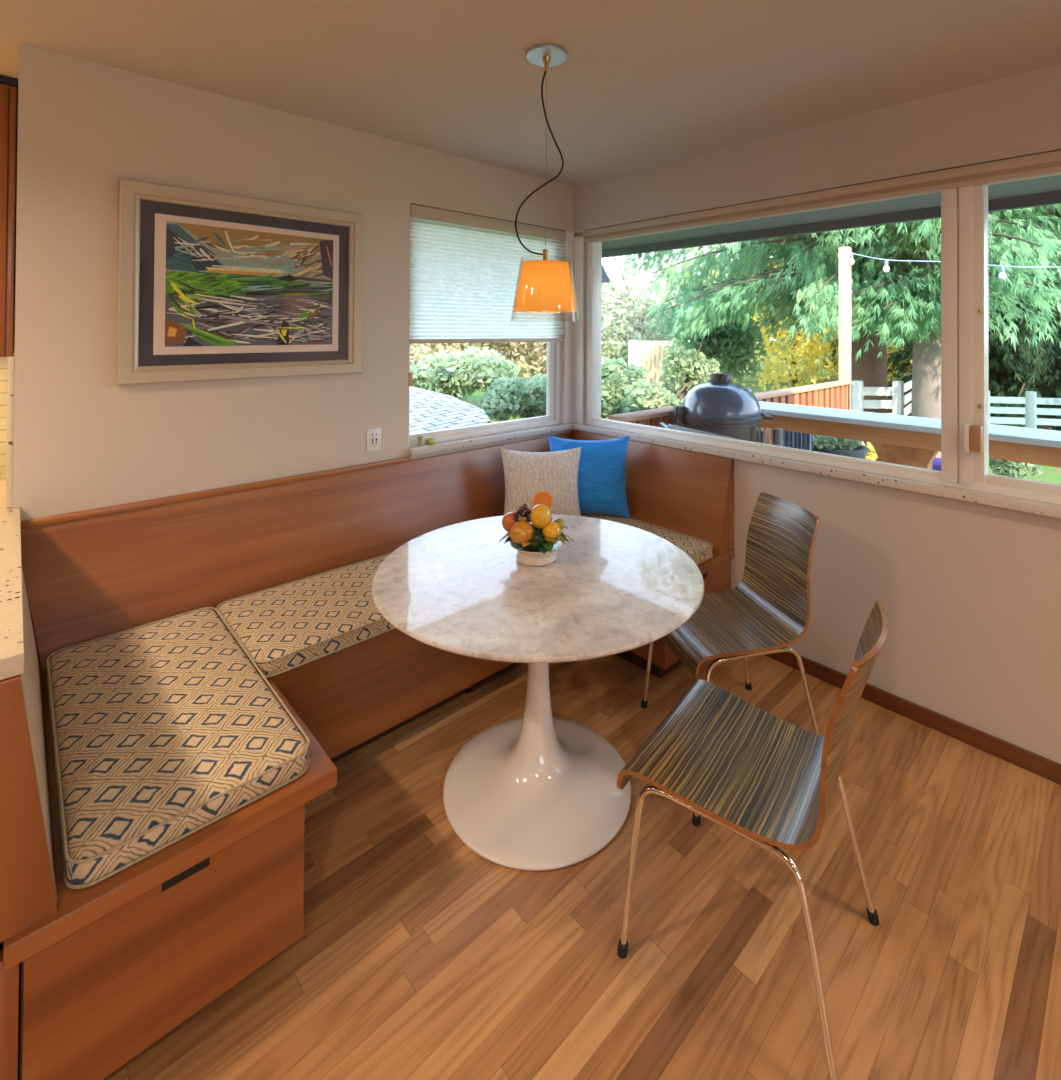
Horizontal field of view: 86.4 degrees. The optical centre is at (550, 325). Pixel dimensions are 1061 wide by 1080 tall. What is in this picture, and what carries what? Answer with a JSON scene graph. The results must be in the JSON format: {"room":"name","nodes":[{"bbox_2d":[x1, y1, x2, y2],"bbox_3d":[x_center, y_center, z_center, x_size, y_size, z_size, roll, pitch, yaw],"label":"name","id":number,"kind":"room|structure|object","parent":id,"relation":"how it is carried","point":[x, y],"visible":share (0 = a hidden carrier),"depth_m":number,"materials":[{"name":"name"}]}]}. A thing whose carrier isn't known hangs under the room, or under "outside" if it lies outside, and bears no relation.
{"room":"dining room","nodes":[
{"label":"dining room","id":0,"kind":"room"},
{"bbox_2d":[0,105,17,469],"bbox_3d":[-4.970,0.270,-0.156,7.423,2.440,0.200,1,-1,-44],"label":"wall","id":1,"kind":"structure","parent":0,"point":[3,360],"depth_m":2.31,"materials":[{"name":"beige paint"}]},
{"bbox_2d":[0,75,16,356],"bbox_3d":[-2.530,-0.403,1.782,1.216,1.028,0.348,1,-1,-44],"label":"upper cabinet","id":2,"kind":"object","parent":1,"relation":"attached to","point":[8,85],"visible":0.86,"depth_m":2.06,"materials":[{"name":"brown wood"}]},
{"bbox_2d":[12,43,573,520],"bbox_3d":[-0.792,0.319,2.790,2.700,2.440,0.120,1,-1,-44],"label":"wall","id":3,"kind":"structure","parent":0,"point":[83,440],"depth_m":2.13,"materials":[{"name":"paint"}]},
{"bbox_2d":[6,356,14,507],"bbox_3d":[-1.778,0.345,1.856,0.016,0.480,0.127,1,-1,-44],"label":"trim","id":4,"kind":"structure","parent":3,"relation":"attached to","point":[10,371],"depth_m":1.81,"materials":[{"name":"stone"}]},
{"bbox_2d":[116,178,363,384],"bbox_3d":[-1.199,-0.149,2.299,0.899,0.728,0.032,1,-1,-44],"label":"framed picture","id":5,"kind":"object","parent":3,"relation":"attached to","point":[211,285],"visible":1,"depth_m":2.24,"materials":[{"name":"paint"}]},
{"bbox_2d":[165,221,332,346],"bbox_3d":[-1.199,-0.150,2.304,0.625,0.466,0.004,1,-1,-44],"label":"print","id":6,"kind":"object","parent":5,"relation":"attached to","point":[227,285],"depth_m":2.28,"materials":[{"name":"paper"}]},
{"bbox_2d":[366,428,380,451],"bbox_3d":[-0.832,0.540,2.661,0.074,0.105,0.010,1,-1,-44],"label":"wall outlet","id":7,"kind":"object","parent":3,"relation":"attached to","point":[373,440],"visible":1,"depth_m":2.65,"materials":[{"name":"white plastic"}]},
{"bbox_2d":[370,431,378,447],"bbox_3d":[-0.831,0.540,2.659,0.044,0.076,0.003,1,-1,-44],"label":"socket","id":8,"kind":"object","parent":7,"relation":"attached to","point":[374,435],"depth_m":2.66,"materials":[{"name":"white plastic"}]},
{"bbox_2d":[408,218,560,446],"bbox_3d":[-0.333,0.007,3.200,1.095,1.217,0.089,1,-1,-44],"label":"window","id":9,"kind":"structure","parent":3,"relation":"in","point":[553,384],"depth_m":3.37,"materials":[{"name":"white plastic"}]},
{"bbox_2d":[409,204,565,343],"bbox_3d":[-0.290,-0.249,3.212,1.155,0.694,0.045,1,-1,-44],"label":"cellular shade","id":10,"kind":"object","parent":9,"relation":"attached to","point":[464,268],"visible":0.7,"depth_m":3.07,"materials":[{"name":"fabric"}]},
{"bbox_2d":[0,654,1060,1079],"bbox_3d":[-1.357,1.542,-2.109,10.000,0.100,7.800,1,-1,-44],"label":"floor","id":11,"kind":"structure","parent":0,"point":[419,955],"depth_m":1.42,"materials":[{"name":"brown wood"}]},
{"bbox_2d":[0,675,56,942],"bbox_3d":[-1.805,1.072,1.411,0.787,0.899,1.800,1,-1,-44],"label":"base cabinet","id":12,"kind":"object","parent":11,"relation":"on","point":[27,892],"visible":0.88,"depth_m":0.99,"materials":[{"name":"brown wood"}]},
{"bbox_2d":[0,469,23,679],"bbox_3d":[-1.873,0.602,1.382,0.838,0.038,1.828,1,-1,-44],"label":"countertop","id":13,"kind":"structure","parent":12,"relation":"on","point":[11,593],"depth_m":1.24,"materials":[{"name":"stone"}]},
{"bbox_2d":[0,568,336,1079],"bbox_3d":[-1.132,1.079,1.583,0.600,0.895,1.152,1,-1,-44],"label":"bench","id":14,"kind":"object","parent":11,"relation":"on","point":[124,959],"visible":0.63,"depth_m":1.15,"materials":[{"name":"brown wood"}]},
{"bbox_2d":[46,607,309,888],"bbox_3d":[-1.069,1.043,1.559,0.460,0.068,0.972,1,-1,-44],"label":"seat cushion","id":15,"kind":"object","parent":14,"relation":"on","point":[162,731],"visible":1,"depth_m":1.38,"materials":[{"name":"fabric"}]},
{"bbox_2d":[21,432,571,762],"bbox_3d":[-0.580,1.092,2.466,2.576,0.892,0.636,1,-1,-44],"label":"bench","id":16,"kind":"object","parent":11,"relation":"on","point":[90,574],"visible":0.43,"depth_m":2.10,"materials":[{"name":"brown wood"}]},
{"bbox_2d":[216,553,395,678],"bbox_3d":[-0.545,1.054,2.369,1.418,0.068,0.518,1,-1,-44],"label":"seat cushion","id":17,"kind":"object","parent":16,"relation":"on","point":[285,627],"visible":0.39,"depth_m":1.97,"materials":[{"name":"fabric"}]},
{"bbox_2d":[500,447,580,515],"bbox_3d":[-0.045,0.845,2.910,0.436,0.408,0.182,0,-1,-13],"label":"throw pillow","id":18,"kind":"object","parent":17,"relation":"on","point":[526,474],"visible":0.73,"depth_m":2.87,"materials":[{"name":"beige fabric"}]},
{"bbox_2d":[465,663,524,693],"bbox_3d":[-0.207,1.499,2.491,0.400,0.082,0.011,1,-1,-44],"label":"floor vent","id":19,"kind":"object","parent":16,"relation":"attached to","point":[502,672],"visible":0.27,"depth_m":2.44,"materials":[{"name":"brown metal"}]},
{"bbox_2d":[472,663,516,686],"bbox_3d":[-0.204,1.491,2.492,0.350,0.062,0.004,1,-1,-44],"label":"grille","id":20,"kind":"object","parent":19,"relation":"attached to","point":[500,673],"depth_m":2.45,"materials":[{"name":"brown wood"}]},
{"bbox_2d":[371,514,703,870],"bbox_3d":[-0.042,1.171,1.893,1.074,0.728,1.074,1,-1,-44],"label":"pedestal table","id":21,"kind":"object","parent":11,"relation":"on","point":[537,790],"visible":0.94,"depth_m":1.76,"materials":[{"name":"stone"}]},
{"bbox_2d":[499,518,573,565],"bbox_3d":[-0.050,0.744,1.947,0.232,0.127,0.237,1,-1,-44],"label":"fruit bowl","id":22,"kind":"object","parent":21,"relation":"on","point":[536,552],"visible":0.59,"depth_m":1.89,"materials":[{"name":"beige ceramic"}]},
{"bbox_2d":[502,512,518,531],"bbox_3d":[-0.134,0.679,1.946,0.068,0.068,0.068,1,-1,-44],"label":"peach","id":23,"kind":"object","parent":22,"relation":"in","point":[508,521],"visible":0.56,"depth_m":1.92,"materials":[{"name":"food"}]},
{"bbox_2d":[510,517,533,543],"bbox_3d":[-0.096,0.694,1.900,0.082,0.086,0.082,1,-1,-44],"label":"orange","id":24,"kind":"object","parent":22,"relation":"in","point":[521,530],"visible":0.92,"depth_m":1.87,"materials":[{"name":"food"}]},
{"bbox_2d":[513,504,531,521],"bbox_3d":[-0.091,0.647,1.930,0.071,0.071,0.048,0,-1,5],"label":"grape bunch","id":25,"kind":"object","parent":22,"relation":"in","point":[523,511],"visible":0.82,"depth_m":1.92,"materials":[{"name":"food"}]},
{"bbox_2d":[530,504,550,528],"bbox_3d":[-0.034,0.649,1.916,0.072,0.081,0.072,1,-1,-44],"label":"lemon","id":26,"kind":"object","parent":22,"relation":"in","point":[540,515],"visible":0.99,"depth_m":1.89,"materials":[{"name":"food"}]},
{"bbox_2d":[532,491,552,508],"bbox_3d":[-0.028,0.618,1.983,0.072,0.068,0.051,0,-1,-1],"label":"orange","id":27,"kind":"object","parent":22,"relation":"in","point":[541,497],"visible":0.69,"depth_m":1.98,"materials":[{"name":"orange food"}]},
{"bbox_2d":[542,522,560,541],"bbox_3d":[0.004,0.698,1.902,0.064,0.067,0.064,1,-1,-44],"label":"lemon","id":28,"kind":"object","parent":22,"relation":"in","point":[551,529],"visible":0.92,"depth_m":1.88,"materials":[{"name":"food"}]},
{"bbox_2d":[554,518,564,529],"bbox_3d":[0.030,0.692,1.962,0.042,0.042,0.042,1,-1,-44],"label":"lime","id":29,"kind":"object","parent":22,"relation":"in","point":[559,521],"visible":0.67,"depth_m":1.95,"materials":[{"name":"food"}]},
{"bbox_2d":[572,429,734,678],"bbox_3d":[0.299,1.101,2.965,0.619,0.893,1.113,1,-1,-44],"label":"bench","id":30,"kind":"object","parent":11,"relation":"on","point":[690,493],"visible":0.27,"depth_m":2.85,"materials":[{"name":"brown wood"}]},
{"bbox_2d":[581,514,712,564],"bbox_3d":[0.292,1.062,2.863,0.470,0.070,0.955,1,-1,-44],"label":"seat cushion","id":31,"kind":"object","parent":30,"relation":"on","point":[698,551],"visible":0.3,"depth_m":2.73,"materials":[{"name":"fabric"}]},
{"bbox_2d":[548,436,629,518],"bbox_3d":[0.206,0.822,3.058,0.450,0.435,0.204,0,-1,-2],"label":"throw pillow","id":32,"kind":"object","parent":31,"relation":"on","point":[601,470],"visible":0.73,"depth_m":3.00,"materials":[{"name":"blue fabric"}]},
{"bbox_2d":[641,492,819,734],"bbox_3d":[0.684,1.117,2.124,0.552,0.852,0.483,0,-1,-14],"label":"dining chair","id":33,"kind":"object","parent":11,"relation":"on","point":[768,612],"visible":0.75,"depth_m":2.10,"materials":[{"name":"brown wood"}]},
{"bbox_2d":[617,602,887,1079],"bbox_3d":[0.519,1.110,1.408,0.552,0.852,0.483,0,-1,37],"label":"dining chair","id":34,"kind":"object","parent":11,"relation":"on","point":[771,781],"visible":1,"depth_m":1.37,"materials":[{"name":"brown wood"}]},
{"bbox_2d":[0,0,1060,185],"bbox_3d":[-1.265,-0.997,-2.081,10.120,0.100,7.900,1,-1,-44],"label":"ceiling","id":35,"kind":"structure","parent":0,"point":[640,84],"depth_m":1.91,"materials":[{"name":"paint"}]},
{"bbox_2d":[510,44,579,321],"bbox_3d":[-0.016,-0.458,1.875,0.230,0.892,0.230,1,-1,-44],"label":"pendant lamp","id":36,"kind":"object","parent":35,"relation":"hanging from","point":[545,285],"visible":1,"depth_m":1.81,"materials":[{"name":"orange glass"}]},
{"bbox_2d":[543,249,547,259],"bbox_3d":[-0.017,-0.211,1.873,0.018,0.082,0.018,1,-1,-44],"label":"socket","id":37,"kind":"object","parent":36,"relation":"attached to","point":[545,251],"depth_m":1.86,"materials":[{"name":"gold metal"}]},
{"bbox_2d":[464,341,1060,483],"bbox_3d":[4.123,2.232,21.157,150.000,0.100,160.000,1,-1,-44],"label":"ground","id":38,"kind":"structure","parent":0,"point":[1050,474],"depth_m":17.45,"materials":[{"name":"green plant"}]},
{"bbox_2d":[410,344,423,365],"bbox_3d":[-3.264,0.400,13.944,2.721,3.365,2.614,0,-1,12],"label":"birch tree","id":39,"kind":"object","parent":38,"relation":"on","point":[410,344],"visible":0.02,"depth_m":13.13,"materials":[{"name":"green plant"}]},
{"bbox_2d":[409,387,489,433],"bbox_3d":[-1.254,1.354,5.838,0.988,1.321,3.132,0,-1,-17],"label":"roof","id":40,"kind":"structure","parent":38,"relation":"on","point":[429,410],"depth_m":5.52,"materials":[{"name":"grey"}]},
{"bbox_2d":[410,346,519,401],"bbox_3d":[-1.524,1.180,8.581,2.167,1.726,1.381,0,-1,-3],"label":"shrub","id":41,"kind":"object","parent":38,"relation":"on","point":[454,374],"visible":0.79,"depth_m":8.27,"materials":[{"name":"green plant"}]},
{"bbox_2d":[410,342,546,379],"bbox_3d":[-1.198,0.561,12.880,4.272,3.044,3.132,0,-1,1],"label":"maple tree","id":42,"kind":"object","parent":38,"relation":"on","point":[529,356],"visible":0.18,"depth_m":12.09,"materials":[{"name":"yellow plant"}]},
{"bbox_2d":[478,373,546,421],"bbox_3d":[-0.194,1.290,6.984,1.368,1.492,1.126,1,-1,-44],"label":"shrub","id":43,"kind":"object","parent":38,"relation":"on","point":[501,401],"visible":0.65,"depth_m":6.71,"materials":[{"name":"green plant"}]},
{"bbox_2d":[479,305,682,390],"bbox_3d":[0.397,0.591,19.803,9.082,3.253,6.111,0,-1,-2],"label":"tree","id":44,"kind":"object","parent":38,"relation":"on","point":[612,356],"visible":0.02,"depth_m":17.81,"materials":[{"name":"green plant"}]},
{"bbox_2d":[601,356,648,418],"bbox_3d":[0.882,1.246,7.981,1.031,1.611,0.883,1,-1,-44],"label":"shrub","id":45,"kind":"object","parent":38,"relation":"on","point":[615,375],"visible":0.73,"depth_m":7.79,"materials":[{"name":"green plant"}]},
{"bbox_2d":[628,340,672,387],"bbox_3d":[1.627,1.159,9.748,1.057,1.813,0.466,1,-1,-44],"label":"fence","id":46,"kind":"object","parent":38,"relation":"on","point":[647,354],"visible":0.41,"depth_m":9.92,"materials":[{"name":"beige wood"}]},
{"bbox_2d":[620,377,691,413],"bbox_3d":[1.575,1.370,7.492,1.310,1.362,1.055,0,-1,-2],"label":"shrub","id":47,"kind":"object","parent":38,"relation":"on","point":[639,396],"visible":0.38,"depth_m":7.17,"materials":[{"name":"green plant"}]},
{"bbox_2d":[601,244,744,365],"bbox_3d":[2.655,-0.777,17.191,7.320,6.255,5.404,0,-1,-10],"label":"birch tree","id":48,"kind":"object","parent":38,"relation":"on","point":[611,317],"visible":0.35,"depth_m":16.24,"materials":[{"name":"green plant"}]},
{"bbox_2d":[659,337,721,398],"bbox_3d":[2.212,1.123,9.024,1.018,1.889,0.787,0,-1,-5],"label":"shrub","id":49,"kind":"object","parent":38,"relation":"on","point":[676,367],"visible":0.53,"depth_m":8.83,"materials":[{"name":"green plant"}]},
{"bbox_2d":[669,277,766,381],"bbox_3d":[3.553,0.520,11.993,2.037,3.164,1.531,0,-1,9],"label":"bush","id":50,"kind":"object","parent":38,"relation":"on","point":[731,339],"visible":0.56,"depth_m":11.75,"materials":[{"name":"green plant"}]},
{"bbox_2d":[645,244,838,380],"bbox_3d":[11.403,-1.716,22.493,15.528,8.106,12.129,0,-1,5],"label":"tree","id":51,"kind":"object","parent":38,"relation":"on","point":[714,249],"visible":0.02,"depth_m":21.78,"materials":[{"name":"green plant"}]},
{"bbox_2d":[773,429,811,450],"bbox_3d":[1.943,1.428,4.542,0.286,1.184,0.194,0,-1,20],"label":"planter","id":52,"kind":"object","parent":38,"relation":"on","point":[797,440],"visible":0.06,"depth_m":4.46,"materials":[{"name":"metal"}]},
{"bbox_2d":[703,257,904,403],"bbox_3d":[6.821,0.017,15.255,5.880,4.264,5.752,1,-1,-23],"label":"maple tree","id":53,"kind":"object","parent":38,"relation":"on","point":[794,365],"visible":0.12,"depth_m":13.99,"materials":[{"name":"yellow plant"}]},
{"bbox_2d":[812,434,867,458],"bbox_3d":[2.341,1.412,4.747,0.562,1.224,0.560,1,-1,-44],"label":"potted plant","id":54,"kind":"object","parent":38,"relation":"on","point":[824,444],"visible":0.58,"depth_m":4.57,"materials":[{"name":"green plant"}]},
{"bbox_2d":[623,204,1060,446],"bbox_3d":[4.563,-1.425,9.169,6.483,7.002,7.661,0,-1,-9],"label":"cedar tree","id":55,"kind":"object","parent":38,"relation":"on","point":[798,251],"visible":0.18,"depth_m":8.80,"materials":[{"name":"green plant"}]},
{"bbox_2d":[862,442,877,460],"bbox_3d":[3.766,1.717,6.664,0.500,0.677,0.581,0,-1,31],"label":"shrub","id":56,"kind":"object","parent":38,"relation":"on","point":[871,455],"visible":0.16,"depth_m":6.57,"materials":[{"name":"yellow plant"}]},
{"bbox_2d":[837,339,911,381],"bbox_3d":[10.964,0.918,17.057,4.227,2.541,2.848,0,-1,-15],"label":"maple tree","id":57,"kind":"object","parent":38,"relation":"on","point":[889,373],"visible":0.02,"depth_m":16.08,"materials":[{"name":"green plant"}]},
{"bbox_2d":[852,380,911,443],"bbox_3d":[6.032,1.462,9.488,3.856,1.250,0.550,1,-1,-44],"label":"fence","id":58,"kind":"object","parent":38,"relation":"on","point":[898,388],"visible":0.4,"depth_m":8.33,"materials":[{"name":"white wood"}]},
{"bbox_2d":[767,207,1060,457],"bbox_3d":[5.002,-1.433,7.953,3.546,7.002,4.481,0,-1,-5],"label":"cedar tree","id":59,"kind":"object","parent":38,"relation":"on","point":[926,359],"visible":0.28,"depth_m":7.30,"materials":[{"name":"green plant"}]},
{"bbox_2d":[932,458,940,470],"bbox_3d":[3.124,1.565,4.596,0.320,0.924,0.240,0,-1,0],"label":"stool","id":60,"kind":"object","parent":38,"relation":"on","point":[936,464],"visible":0.02,"depth_m":4.49,"materials":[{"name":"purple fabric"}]},
{"bbox_2d":[823,205,1060,430],"bbox_3d":[9.784,-1.224,11.492,7.245,7.386,7.389,1,-1,-35],"label":"cedar tree","id":61,"kind":"object","parent":38,"relation":"on","point":[1037,369],"visible":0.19,"depth_m":10.42,"materials":[{"name":"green plant"}]},
{"bbox_2d":[989,458,1042,478],"bbox_3d":[5.881,1.754,7.227,0.754,0.378,0.635,1,-1,-44],"label":"shrub","id":62,"kind":"object","parent":38,"relation":"on","point":[1000,467],"visible":0.66,"depth_m":7.03,"materials":[{"name":"green plant"}]},
{"bbox_2d":[989,391,1060,428],"bbox_3d":[7.413,1.540,8.365,1.876,1.090,0.204,0,-1,13],"label":"fence","id":63,"kind":"object","parent":38,"relation":"on","point":[1030,400],"visible":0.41,"depth_m":8.43,"materials":[{"name":"white wood"}]},
{"bbox_2d":[574,63,1060,763],"bbox_3d":[2.595,0.323,1.097,0.120,2.440,7.000,1,-1,-44],"label":"wall","id":64,"kind":"structure","parent":0,"point":[969,593],"depth_m":2.22,"materials":[{"name":"paint"}]},
{"bbox_2d":[561,230,583,423],"bbox_3d":[0.137,0.013,3.549,0.073,1.217,0.120,1,-1,-44],"label":"trim","id":65,"kind":"structure","parent":64,"relation":"attached to","point":[572,348],"depth_m":3.56,"materials":[{"name":"white paint"}]},
{"bbox_2d":[408,423,1060,518],"bbox_3d":[0.958,0.627,1.906,1.193,0.036,3.630,1,-1,-44],"label":"window sill","id":66,"kind":"structure","parent":64,"relation":"attached to","point":[969,495],"depth_m":2.56,"materials":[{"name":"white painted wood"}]},
{"bbox_2d":[417,435,422,445],"bbox_3d":[-0.657,0.580,2.841,0.028,0.057,0.028,1,-1,-44],"label":"bud vase","id":67,"kind":"object","parent":66,"relation":"on","point":[420,437],"visible":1,"depth_m":2.83,"materials":[{"name":"green glass"}]},
{"bbox_2d":[427,438,433,443],"bbox_3d":[-0.614,0.595,2.889,0.038,0.028,0.038,1,-1,-44],"label":"cup","id":68,"kind":"object","parent":66,"relation":"on","point":[429,440],"visible":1,"depth_m":2.88,"materials":[{"name":"green glass"}]},
{"bbox_2d":[585,185,1060,503],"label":"window","id":69,"kind":"structure","parent":64,"relation":"in","point":[964,210],"depth_m":2.16,"materials":[{"name":"glass"},{"name":"painted wood"}]},
{"bbox_2d":[574,150,1060,242],"bbox_3d":[1.314,-0.558,2.405,0.054,0.074,3.336,1,-1,-44],"label":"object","id":70,"kind":"object","parent":69,"relation":"attached to","point":[1047,164],"visible":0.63,"depth_m":2.40,"materials":[{"name":"beige fabric"}]},
{"bbox_2d":[849,252,940,272],"label":"string lights","id":71,"kind":"object","parent":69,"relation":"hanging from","point":[886,268],"depth_m":5.90,"materials":[{"name":"plastic"}]},
{"bbox_2d":[988,264,1060,279],"label":"string lights","id":72,"kind":"object","parent":69,"relation":"hanging from","point":[1001,275],"depth_m":5.42,"materials":[{"name":"glass"}]},
{"bbox_2d":[602,175,1060,249],"bbox_3d":[1.787,-0.723,0.975,3.640,0.060,7.930,1,-1,-44],"label":"trim","id":73,"kind":"structure","parent":64,"relation":"attached to","point":[1050,183],"depth_m":3.39,"materials":[{"name":"grey paint"}]},
{"bbox_2d":[602,191,1060,282],"bbox_3d":[1.786,-0.633,1.004,3.680,0.460,7.975,1,-1,-44],"label":"roof eave","id":74,"kind":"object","parent":64,"relation":"attached to","point":[1048,198],"depth_m":3.60,"materials":[{"name":"paint"}]},
{"bbox_2d":[765,652,1060,784],"bbox_3d":[2.924,1.510,0.632,0.018,0.062,5.880,1,-1,-44],"label":"baseboard","id":75,"kind":"structure","parent":64,"relation":"attached to","point":[1037,764],"depth_m":2.14,"materials":[{"name":"brown wood"}]},
{"bbox_2d":[758,401,1060,468],"bbox_3d":[2.991,1.144,2.614,0.400,1.130,4.660,1,-1,-44],"label":"deck railing","id":76,"kind":"object","parent":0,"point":[913,441],"visible":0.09,"depth_m":3.40,"materials":[{"name":"grey paint"}]},
{"bbox_3d":[2.986,1.723,2.000,1.710,0.040,5.780,1,-1,-44],"label":"floor","id":77,"kind":"structure","parent":0,"visible":0},
{"bbox_2d":[659,373,782,445],"bbox_3d":[1.041,0.993,3.512,0.830,1.367,0.665,1,-1,-44],"label":"grill","id":78,"kind":"object","parent":77,"relation":"on","point":[720,407],"visible":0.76,"depth_m":3.46,"materials":[{"name":"metal"}]},
{"bbox_2d":[659,423,734,438],"bbox_3d":[0.842,0.622,3.274,0.542,0.085,0.173,0,-1,39],"label":"shelf","id":79,"kind":"object","parent":78,"relation":"attached to","point":[662,425],"depth_m":3.22,"materials":[{"name":"metal"}]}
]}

